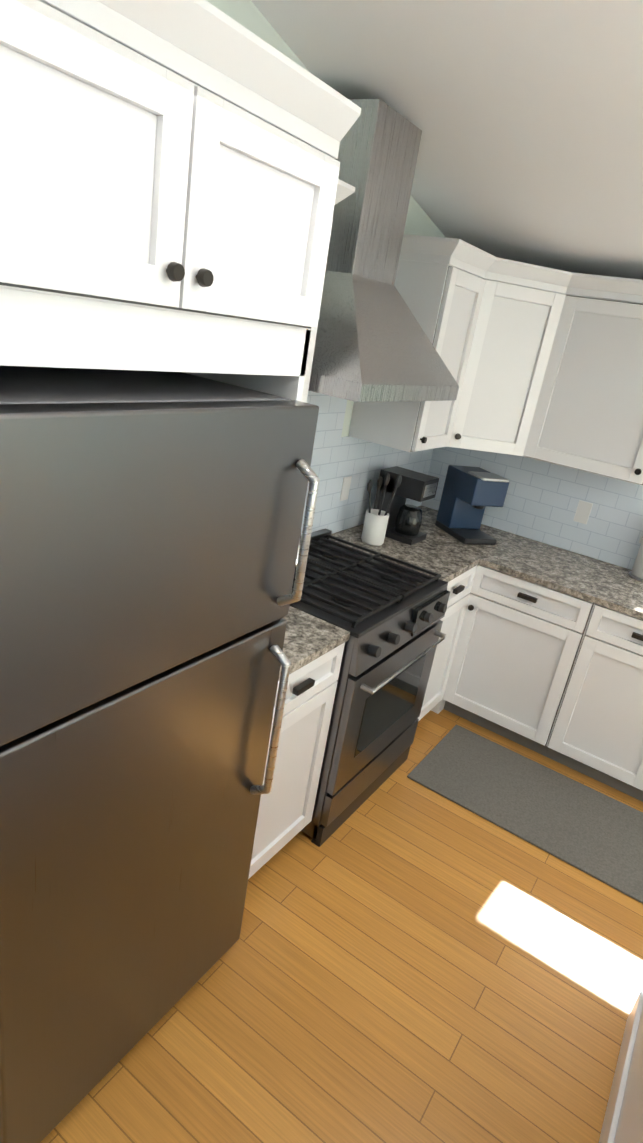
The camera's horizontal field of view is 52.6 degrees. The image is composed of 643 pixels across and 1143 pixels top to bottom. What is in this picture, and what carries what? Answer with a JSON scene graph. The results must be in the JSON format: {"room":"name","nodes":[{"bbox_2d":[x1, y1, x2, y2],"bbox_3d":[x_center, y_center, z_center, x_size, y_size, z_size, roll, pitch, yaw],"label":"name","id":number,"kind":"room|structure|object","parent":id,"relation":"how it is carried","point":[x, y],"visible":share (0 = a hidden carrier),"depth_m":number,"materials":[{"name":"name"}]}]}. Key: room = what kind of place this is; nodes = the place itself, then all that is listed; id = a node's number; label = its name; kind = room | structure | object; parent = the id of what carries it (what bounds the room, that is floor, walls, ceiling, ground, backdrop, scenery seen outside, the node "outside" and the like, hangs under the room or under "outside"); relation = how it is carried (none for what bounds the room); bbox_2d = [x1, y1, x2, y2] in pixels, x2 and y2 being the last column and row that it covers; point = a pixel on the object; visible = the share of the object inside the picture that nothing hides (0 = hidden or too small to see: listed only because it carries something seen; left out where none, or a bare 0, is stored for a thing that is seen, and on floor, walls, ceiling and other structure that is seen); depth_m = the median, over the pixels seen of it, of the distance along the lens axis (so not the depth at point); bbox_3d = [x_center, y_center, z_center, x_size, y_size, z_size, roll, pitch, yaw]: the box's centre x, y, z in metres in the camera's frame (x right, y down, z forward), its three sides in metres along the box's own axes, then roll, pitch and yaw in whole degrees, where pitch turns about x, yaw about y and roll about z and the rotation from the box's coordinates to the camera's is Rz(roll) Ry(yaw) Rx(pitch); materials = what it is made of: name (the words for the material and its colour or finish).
{"room":"kitchen","nodes":[
{"label":"kitchen","id":0,"kind":"room"},
{"bbox_2d":[206,0,445,535],"bbox_3d":[-0.516,-0.516,2.106,0.148,3.020,4.445,21,24,29],"label":"wall","id":1,"kind":"structure","parent":0,"point":[339,453],"depth_m":2.97,"materials":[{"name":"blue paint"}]},
{"bbox_2d":[301,199,342,402],"bbox_3d":[-0.289,-0.685,1.883,0.339,0.780,0.477,21,24,29],"label":"upper cabinet","id":2,"kind":"object","parent":1,"relation":"attached to","point":[313,330],"depth_m":1.98,"materials":[{"name":"white wood"}]},
{"bbox_2d":[308,99,458,401],"bbox_3d":[0.185,-1.071,2.245,0.500,0.857,0.760,21,24,29],"label":"range hood","id":3,"kind":"object","parent":1,"relation":"attached to","point":[373,343],"visible":0.69,"depth_m":2.13,"materials":[{"name":"silver metal"}]},
{"bbox_2d":[349,247,492,451],"bbox_3d":[0.456,-0.966,2.928,0.377,0.780,0.430,21,24,29],"label":"upper cabinet","id":4,"kind":"object","parent":1,"relation":"attached to","point":[447,292],"depth_m":2.81,"materials":[{"name":"white wood"}]},
{"bbox_2d":[453,267,580,458],"bbox_3d":[0.825,-1.017,3.215,0.674,0.780,0.671,21,24,29],"label":"upper cabinet","id":5,"kind":"object","parent":1,"relation":"attached to","point":[544,364],"depth_m":3.03,"materials":[{"name":"white wood"}]},
{"bbox_2d":[40,709,642,1142],"bbox_3d":[-0.988,1.296,1.542,15.100,0.060,6.990,21,24,29],"label":"floor","id":6,"kind":"structure","parent":0,"point":[404,959],"depth_m":1.98,"materials":[{"name":"brown wood"}]},
{"bbox_2d":[0,366,319,1142],"bbox_3d":[-0.604,0.396,1.577,0.755,1.690,0.768,21,24,29],"label":"refrigerator","id":7,"kind":"object","parent":6,"relation":"on","point":[150,525],"visible":0.96,"depth_m":1.27,"materials":[{"name":"grey metal"}]},
{"bbox_2d":[0,0,360,400],"bbox_3d":[-0.621,0.121,1.486,0.692,2.257,0.877,21,24,29],"label":"tall cabinet","id":8,"kind":"object","parent":6,"relation":"on","point":[169,172],"visible":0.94,"depth_m":0.99,"materials":[{"name":"white wood"}]},
{"bbox_2d":[248,638,348,878],"bbox_3d":[-0.374,0.590,2.303,0.619,0.886,0.497,21,24,29],"label":"base cabinet","id":9,"kind":"object","parent":6,"relation":"on","point":[283,812],"depth_m":2.19,"materials":[{"name":"white wood"}]},
{"bbox_2d":[279,606,349,677],"bbox_3d":[-0.299,0.170,2.136,0.629,0.030,0.497,21,24,29],"label":"countertop","id":10,"kind":"structure","parent":9,"relation":"on","point":[306,635],"depth_m":2.11,"materials":[{"name":"grey stone"}]},
{"bbox_2d":[290,529,449,846],"bbox_3d":[0.030,0.437,2.765,0.721,0.960,0.750,21,24,29],"label":"gas range","id":11,"kind":"object","parent":6,"relation":"on","point":[388,615],"visible":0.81,"depth_m":2.52,"materials":[{"name":"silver metal"}]},
{"bbox_2d":[294,532,308,576],"bbox_3d":[-0.144,-0.112,2.479,0.190,0.228,0.230,21,24,29],"label":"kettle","id":12,"kind":"object","parent":11,"relation":"on","point":[297,558],"visible":0.02,"depth_m":2.46,"materials":[{"name":"silver metal"}]},
{"bbox_2d":[316,566,487,720],"bbox_3d":[0.341,0.325,3.290,0.674,0.886,0.477,21,24,29],"label":"base cabinet","id":13,"kind":"object","parent":6,"relation":"on","point":[464,589],"depth_m":3.25,"materials":[{"name":"white wood"}]},
{"bbox_2d":[331,524,479,581],"bbox_3d":[0.385,-0.101,3.126,0.629,0.030,0.449,21,24,29],"label":"countertop","id":14,"kind":"structure","parent":13,"relation":"on","point":[445,561],"depth_m":3.07,"materials":[{"name":"grey stone"}]},
{"bbox_2d":[361,474,401,545],"bbox_3d":[0.276,-0.301,3.060,0.148,0.351,0.194,21,24,29],"label":"utensil crock","id":15,"kind":"object","parent":14,"relation":"on","point":[375,526],"visible":1,"depth_m":3.05,"materials":[{"name":"white ceramic"}]},
{"bbox_2d":[476,562,487,565],"bbox_3d":[0.622,0.214,3.697,0.674,0.886,0.664,21,24,29],"label":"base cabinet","id":16,"kind":"object","parent":6,"relation":"on","point":[477,563],"depth_m":3.15,"materials":[{"name":"white"}]},
{"bbox_2d":[407,724,642,903],"bbox_3d":[1.039,1.063,2.908,1.200,0.011,0.575,21,24,29],"label":"area rug","id":17,"kind":"object","parent":6,"relation":"on","point":[597,835],"visible":0.98,"depth_m":2.91,"materials":[{"name":"grey fabric"}]},
{"bbox_2d":[448,566,611,762],"bbox_3d":[1.099,0.402,3.418,0.641,0.886,0.664,21,24,29],"label":"base cabinet","id":18,"kind":"object","parent":6,"relation":"on","point":[539,648],"depth_m":3.15,"materials":[{"name":"white wood"}]},
{"bbox_2d":[418,506,642,617],"bbox_3d":[1.550,0.122,3.052,2.748,0.030,0.628,21,24,29],"label":"countertop","id":19,"kind":"structure","parent":18,"relation":"on","point":[610,584],"depth_m":3.23,"materials":[{"name":"grey stone"}]},
{"bbox_2d":[373,466,438,544],"bbox_3d":[0.410,-0.330,3.234,0.244,0.320,0.170,21,24,29],"label":"coffee maker","id":20,"kind":"object","parent":19,"relation":"on","point":[404,523],"visible":0.9,"depth_m":3.18,"materials":[{"name":"black plastic"}]},
{"bbox_2d":[435,465,509,544],"bbox_3d":[0.793,-0.357,3.426,0.200,0.350,0.300,0,23,-23],"label":"pod coffee maker","id":21,"kind":"object","parent":19,"relation":"on","point":[469,494],"visible":1,"depth_m":3.39,"materials":[{"name":"blue plastic"}]},
{"bbox_2d":[629,540,642,581],"bbox_3d":[1.644,-0.125,3.196,0.150,0.349,0.150,21,24,29],"label":"paper towel roll","id":22,"kind":"object","parent":19,"relation":"on","point":[636,572],"visible":1,"depth_m":3.21,"materials":[{"name":"white paper"}]},
{"bbox_2d":[560,606,642,801],"bbox_3d":[1.673,0.618,3.108,0.989,0.886,0.619,21,24,29],"label":"base cabinet","id":23,"kind":"object","parent":6,"relation":"on","point":[604,744],"depth_m":2.98,"materials":[{"name":"white wood"}]},
{"bbox_2d":[599,991,642,1142],"bbox_3d":[1.035,1.301,1.166,0.898,0.820,1.258,21,24,29],"label":"kitchen island","id":24,"kind":"object","parent":6,"relation":"on","point":[623,1121],"visible":1,"depth_m":1.55,"materials":[{"name":"white wood"}]},
{"bbox_2d":[251,0,642,279],"bbox_3d":[-0.599,-1.108,0.547,14.740,0.860,6.880,21,24,29],"label":"ceiling","id":25,"kind":"structure","parent":0,"point":[525,117],"depth_m":1.97,"materials":[{"name":"white paint"}]},
{"bbox_2d":[421,447,642,569],"bbox_3d":[3.814,0.526,2.074,7.930,2.450,0.148,21,24,29],"label":"wall","id":26,"kind":"structure","parent":0,"point":[542,499],"depth_m":3.50,"materials":[{"name":"blue tile"}]},
{"bbox_2d":[533,283,642,485],"bbox_3d":[1.347,-0.876,3.077,0.614,0.780,0.376,21,24,29],"label":"upper cabinet","id":27,"kind":"object","parent":26,"relation":"attached to","point":[594,417],"depth_m":2.96,"materials":[{"name":"white wood"}]},
{"bbox_3d":[-3.806,-0.463,1.396,9.100,2.420,4.400,21,24,29],"label":"wall","id":28,"kind":"structure","parent":0,"visible":0},
{"bbox_2d":[340,476,642,542],"bbox_3d":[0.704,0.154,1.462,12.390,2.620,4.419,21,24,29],"label":"electrical outlets","id":29,"kind":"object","parent":28,"relation":"attached to","point":[583,511],"depth_m":3.41,"materials":[{"name":"white plastic"}]}
]}

